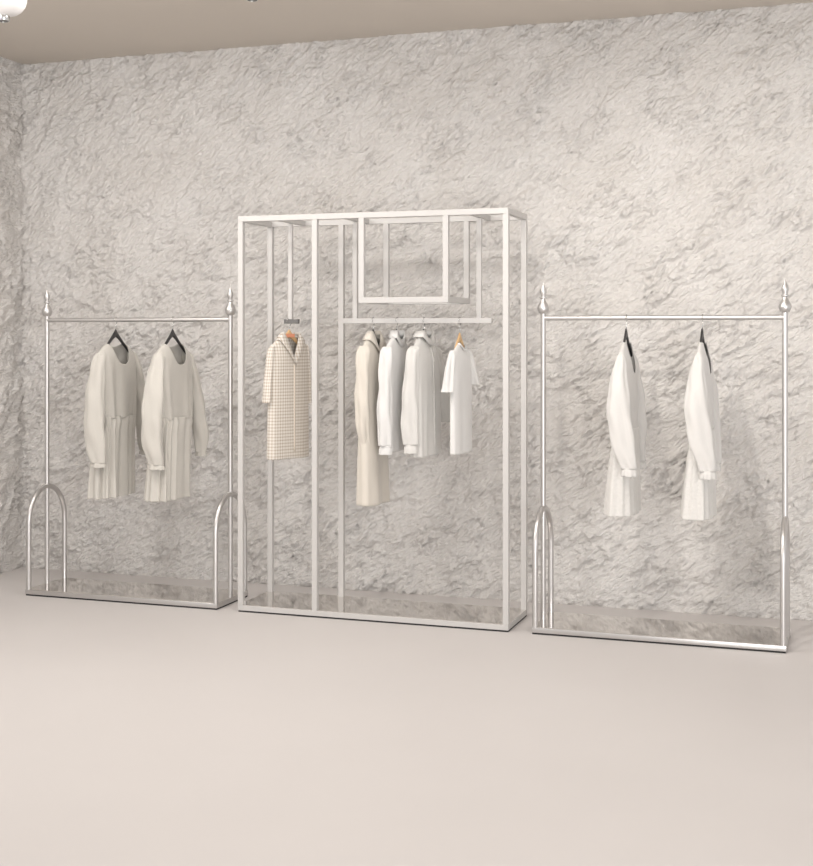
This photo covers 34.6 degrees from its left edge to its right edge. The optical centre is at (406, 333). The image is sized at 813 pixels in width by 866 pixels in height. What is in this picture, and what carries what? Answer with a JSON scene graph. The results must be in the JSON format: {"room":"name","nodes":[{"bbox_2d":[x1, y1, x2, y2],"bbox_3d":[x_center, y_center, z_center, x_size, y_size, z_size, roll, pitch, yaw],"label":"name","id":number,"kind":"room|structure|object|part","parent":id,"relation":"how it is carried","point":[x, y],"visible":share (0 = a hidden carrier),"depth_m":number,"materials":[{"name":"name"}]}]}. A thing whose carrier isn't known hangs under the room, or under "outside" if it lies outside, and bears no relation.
{"room":"clothing store","nodes":[
{"label":"clothing store","id":0,"kind":"room"},
{"bbox_2d":[0,57,26,573],"bbox_3d":[-2.974,-0.110,6.085,0.074,3.060,4.060,0,0,19],"label":"wall","id":1,"kind":"structure","parent":0,"point":[12,224],"depth_m":7.84,"materials":[{"name":"stone"}]},
{"bbox_2d":[0,567,812,865],"bbox_3d":[-0.069,1.470,3.016,7.690,0.100,8.060,0,0,19],"label":"floor","id":2,"kind":"structure","parent":0,"point":[131,734],"depth_m":4.53,"materials":[{"name":"beige concrete"}]},
{"bbox_2d":[25,286,247,609],"bbox_3d":[-1.464,0.584,7.076,1.189,1.673,0.367,0,0,19],"label":"rack","id":3,"kind":"object","parent":2,"relation":"on","point":[215,598],"visible":0.95,"depth_m":7.04,"materials":[{"name":"grey metal"}]},
{"bbox_3d":[-1.998,0.646,7.260,0.025,1.487,0.025,0,0,19],"label":"post","id":4,"kind":"part","parent":3,"relation":"part of","materials":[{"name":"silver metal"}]},
{"bbox_2d":[107,317,128,352],"bbox_3d":[-1.584,0.016,7.118,0.016,0.221,0.316,0,0,19],"label":"clothes hanger","id":5,"kind":"object","parent":3,"relation":"hanging from","point":[115,333],"visible":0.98,"depth_m":7.12,"materials":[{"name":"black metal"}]},
{"bbox_2d":[84,343,144,499],"bbox_3d":[-1.592,0.468,7.131,0.208,0.833,0.478,0,0,19],"label":"dress","id":6,"kind":"object","parent":5,"relation":"hanging from","point":[114,390],"visible":0.97,"depth_m":7.01,"materials":[{"name":"fabric"}]},
{"bbox_3d":[-1.464,1.400,7.076,1.159,0.024,0.365,0,0,19],"label":"frame","id":7,"kind":"part","parent":3,"relation":"part of","materials":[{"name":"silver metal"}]},
{"bbox_3d":[-1.464,-0.077,7.076,1.119,0.023,0.023,0,0,19],"label":"rail","id":8,"kind":"part","parent":3,"relation":"part of","materials":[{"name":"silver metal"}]},
{"bbox_3d":[-1.463,1.387,7.078,1.157,0.002,0.360,0,0,19],"label":"plate","id":9,"kind":"part","parent":3,"relation":"part of","materials":[{"name":"white mirror"}]},
{"bbox_2d":[164,316,185,354],"bbox_3d":[-1.253,0.016,7.004,0.016,0.221,0.316,0,0,19],"label":"clothes hanger","id":10,"kind":"object","parent":3,"relation":"hanging from","point":[172,334],"visible":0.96,"depth_m":7.01,"materials":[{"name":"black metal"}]},
{"bbox_2d":[141,343,208,501],"bbox_3d":[-1.268,0.467,7.023,0.194,0.834,0.476,0,0,25],"label":"dress","id":11,"kind":"object","parent":10,"relation":"hanging from","point":[173,404],"visible":1,"depth_m":6.91,"materials":[{"name":"fabric"}]},
{"bbox_3d":[-0.929,0.646,6.893,0.025,1.487,0.025,0,0,19],"label":"post","id":12,"kind":"part","parent":3,"relation":"part of","materials":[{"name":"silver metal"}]},
{"bbox_2d":[238,208,526,631],"bbox_3d":[-0.127,0.409,6.628,1.425,2.022,0.385,0,0,19],"label":"frame","id":13,"kind":"object","parent":2,"relation":"on","point":[340,606],"visible":1,"depth_m":6.56,"materials":[{"name":"grey metal"}]},
{"bbox_3d":[-0.846,0.406,6.686,0.028,1.960,0.028,0,0,19],"label":"post","id":14,"kind":"part","parent":13,"relation":"part of","materials":[{"name":"grey metal"}]},
{"bbox_3d":[-0.730,0.406,7.024,0.028,1.960,0.028,0,0,19],"label":"post","id":15,"kind":"part","parent":13,"relation":"part of","materials":[{"name":"grey metal"}]},
{"bbox_3d":[-0.602,-0.326,6.791,0.022,0.497,0.022,0,0,19],"label":"hanging post","id":16,"kind":"part","parent":13,"relation":"part of","materials":[{"name":"grey metal"}]},
{"bbox_2d":[286,318,297,343],"bbox_3d":[-0.609,0.006,6.793,0.018,0.185,0.236,0,0,39],"label":"clothes hanger","id":17,"kind":"object","parent":13,"relation":"hanging from","point":[289,334],"visible":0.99,"depth_m":6.79,"materials":[{"name":"orange wood"}]},
{"bbox_2d":[262,332,311,459],"bbox_3d":[-0.616,0.317,6.792,0.113,0.656,0.331,0,0,39],"label":"coat","id":18,"kind":"object","parent":17,"relation":"hanging from","point":[287,373],"visible":1,"depth_m":6.74,"materials":[{"name":"beige fabric"}]},
{"bbox_3d":[-0.458,0.406,6.553,0.028,1.960,0.028,0,0,19],"label":"post","id":19,"kind":"part","parent":13,"relation":"part of","materials":[{"name":"grey metal"}]},
{"bbox_3d":[-0.342,0.406,6.891,0.028,1.960,0.028,0,0,19],"label":"post","id":20,"kind":"part","parent":13,"relation":"part of","materials":[{"name":"grey metal"}]},
{"bbox_3d":[-0.261,-0.327,6.674,0.024,0.494,0.024,0,0,19],"label":"hanging post","id":21,"kind":"part","parent":13,"relation":"part of","materials":[{"name":"grey metal"}]},
{"bbox_3d":[-0.220,-0.378,6.471,0.028,0.393,0.028,0,0,19],"label":"box post","id":22,"kind":"part","parent":13,"relation":"part of","materials":[{"name":"grey metal"}]},
{"bbox_3d":[-0.127,-0.588,6.628,1.425,0.028,0.385,0,0,19],"label":"frame","id":23,"kind":"part","parent":13,"relation":"part of","materials":[{"name":"grey metal"}]},
{"bbox_3d":[-0.127,1.399,6.628,1.425,0.026,0.385,0,0,19],"label":"frame","id":24,"kind":"part","parent":13,"relation":"part of","materials":[{"name":"grey metal"}]},
{"bbox_3d":[-0.127,1.385,6.629,1.423,0.002,0.380,0,0,19],"label":"plate","id":25,"kind":"part","parent":13,"relation":"part of","materials":[{"name":"clear glass"}]},
{"bbox_3d":[-0.104,-0.378,6.809,0.028,0.393,0.028,0,0,19],"label":"box post","id":26,"kind":"part","parent":13,"relation":"part of","materials":[{"name":"grey metal"}]},
{"bbox_3d":[0.048,-0.067,6.568,0.790,0.026,0.024,0,0,19],"label":"rail","id":27,"kind":"part","parent":13,"relation":"part of","materials":[{"name":"grey metal"}]},
{"bbox_3d":[0.192,-0.378,6.330,0.028,0.393,0.028,0,0,19],"label":"box post","id":28,"kind":"part","parent":13,"relation":"part of","materials":[{"name":"grey metal"}]},
{"bbox_2d":[454,317,464,348],"bbox_3d":[0.265,0.019,6.494,0.014,0.210,0.256,0,0,19],"label":"clothes hanger","id":29,"kind":"object","parent":13,"relation":"hanging from","point":[459,339],"visible":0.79,"depth_m":6.49,"materials":[{"name":"orange wood"}]},
{"bbox_2d":[441,343,479,454],"bbox_3d":[0.275,0.316,6.497,0.076,0.544,0.392,0,0,23],"label":"shirt","id":30,"kind":"object","parent":29,"relation":"hanging from","point":[460,373],"visible":1,"depth_m":6.40,"materials":[{"name":"white fabric"}]},
{"bbox_3d":[0.308,-0.378,6.667,0.028,0.393,0.028,0,0,19],"label":"box post","id":31,"kind":"part","parent":13,"relation":"part of","materials":[{"name":"grey metal"}]},
{"bbox_3d":[0.361,-0.327,6.461,0.024,0.494,0.024,0,0,19],"label":"hanging post","id":32,"kind":"part","parent":13,"relation":"part of","materials":[{"name":"grey metal"}]},
{"bbox_3d":[0.476,0.406,6.232,0.028,1.960,0.028,0,0,19],"label":"post","id":33,"kind":"part","parent":13,"relation":"part of","materials":[{"name":"grey metal"}]},
{"bbox_3d":[0.592,0.406,6.570,0.028,1.960,0.028,0,0,19],"label":"post","id":34,"kind":"part","parent":13,"relation":"part of","materials":[{"name":"grey metal"}]},
{"bbox_3d":[-0.049,0.021,6.601,0.015,0.215,0.316,0,0,19],"label":"clothes hanger","id":35,"kind":"object","parent":13,"relation":"hanging from","visible":0},
{"bbox_2d":[377,330,409,454],"bbox_3d":[-0.045,0.289,6.608,0.100,0.615,0.412,0,0,19],"label":"blouse","id":36,"kind":"object","parent":35,"relation":"hanging from","point":[391,367],"visible":0.6,"depth_m":6.45,"materials":[{"name":"white fabric"}]},
{"bbox_2d":[532,279,791,652],"bbox_3d":[1.199,0.584,6.162,1.189,1.673,0.367,0,0,19],"label":"rack","id":37,"kind":"object","parent":2,"relation":"on","point":[618,628],"visible":1,"depth_m":6.12,"materials":[{"name":"grey metal"}]},
{"bbox_3d":[0.664,0.646,6.346,0.025,1.487,0.025,0,0,19],"label":"post","id":38,"kind":"part","parent":37,"relation":"part of","materials":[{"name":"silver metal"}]},
{"bbox_2d":[623,314,631,356],"bbox_3d":[1.046,0.016,6.215,0.016,0.221,0.316,0,0,19],"label":"clothes hanger","id":39,"kind":"object","parent":37,"relation":"hanging from","point":[626,338],"visible":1,"depth_m":6.22,"materials":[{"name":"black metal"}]},
{"bbox_2d":[603,342,646,516],"bbox_3d":[1.038,0.443,6.217,0.183,0.816,0.462,0,0,19],"label":"dress","id":40,"kind":"object","parent":39,"relation":"hanging from","point":[625,407],"visible":1,"depth_m":6.07,"materials":[{"name":"beige fabric"}]},
{"bbox_3d":[1.199,1.400,6.162,1.159,0.024,0.365,0,0,19],"label":"frame","id":41,"kind":"part","parent":37,"relation":"part of","materials":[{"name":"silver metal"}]},
{"bbox_3d":[1.199,1.387,6.164,1.157,0.002,0.360,0,0,19],"label":"plate","id":42,"kind":"part","parent":37,"relation":"part of","materials":[{"name":"white mirror"}]},
{"bbox_3d":[1.199,-0.077,6.162,1.119,0.023,0.023,0,0,19],"label":"rail","id":43,"kind":"part","parent":37,"relation":"part of","materials":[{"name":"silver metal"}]},
{"bbox_2d":[700,314,706,354],"bbox_3d":[1.382,0.016,6.099,0.016,0.221,0.316,0,0,19],"label":"clothes hanger","id":44,"kind":"object","parent":37,"relation":"hanging from","point":[702,340],"visible":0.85,"depth_m":6.10,"materials":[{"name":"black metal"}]},
{"bbox_2d":[680,342,721,520],"bbox_3d":[1.372,0.443,6.101,0.182,0.815,0.459,0,0,19],"label":"dress","id":45,"kind":"object","parent":44,"relation":"hanging from","point":[701,401],"visible":1,"depth_m":5.95,"materials":[{"name":"beige fabric"}]},
{"bbox_3d":[1.733,0.646,5.979,0.025,1.487,0.025,0,0,19],"label":"post","id":46,"kind":"part","parent":37,"relation":"part of","materials":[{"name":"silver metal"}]},
{"bbox_2d":[0,0,812,64],"bbox_3d":[-0.069,-1.690,3.016,7.690,0.100,8.060,0,0,19],"label":"ceiling","id":47,"kind":"structure","parent":0,"point":[46,31],"depth_m":6.79,"materials":[{"name":"beige paint"}]},
{"bbox_2d":[0,0,26,22],"bbox_3d":[-1.656,-1.467,5.400,0.168,0.346,0.168,0,0,19],"label":"ceiling lamp","id":48,"kind":"object","parent":47,"relation":"attached to","point":[8,8],"visible":1,"depth_m":5.37,"materials":[{"name":"white ceramic"}]},
{"bbox_2d":[17,3,812,620],"bbox_3d":[0.445,-0.110,6.992,6.000,3.060,0.073,0,0,19],"label":"wall","id":49,"kind":"structure","parent":0,"point":[657,164],"depth_m":7.04,"materials":[{"name":"stone"}]},
{"bbox_3d":[-0.169,0.021,6.642,0.015,0.215,0.316,0,0,19],"label":"clothes hanger","id":50,"kind":"object","parent":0,"visible":0},
{"bbox_2d":[354,331,389,506],"bbox_3d":[-0.161,0.420,6.653,0.115,0.875,0.383,0,0,19],"label":"coat","id":51,"kind":"object","parent":50,"relation":"hanging from","point":[373,489],"visible":0.67,"depth_m":6.52,"materials":[{"name":"beige fabric"}]},
{"bbox_3d":[0.087,0.021,6.554,0.016,0.215,0.316,0,0,19],"label":"clothes hanger","id":52,"kind":"object","parent":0,"visible":0},
{"bbox_2d":[401,330,449,457],"bbox_3d":[0.098,0.293,6.568,0.118,0.624,0.456,0,0,25],"label":"shirt","id":53,"kind":"object","parent":52,"relation":"hanging from","point":[424,405],"visible":0.99,"depth_m":6.43,"materials":[{"name":"white fabric"}]}
]}

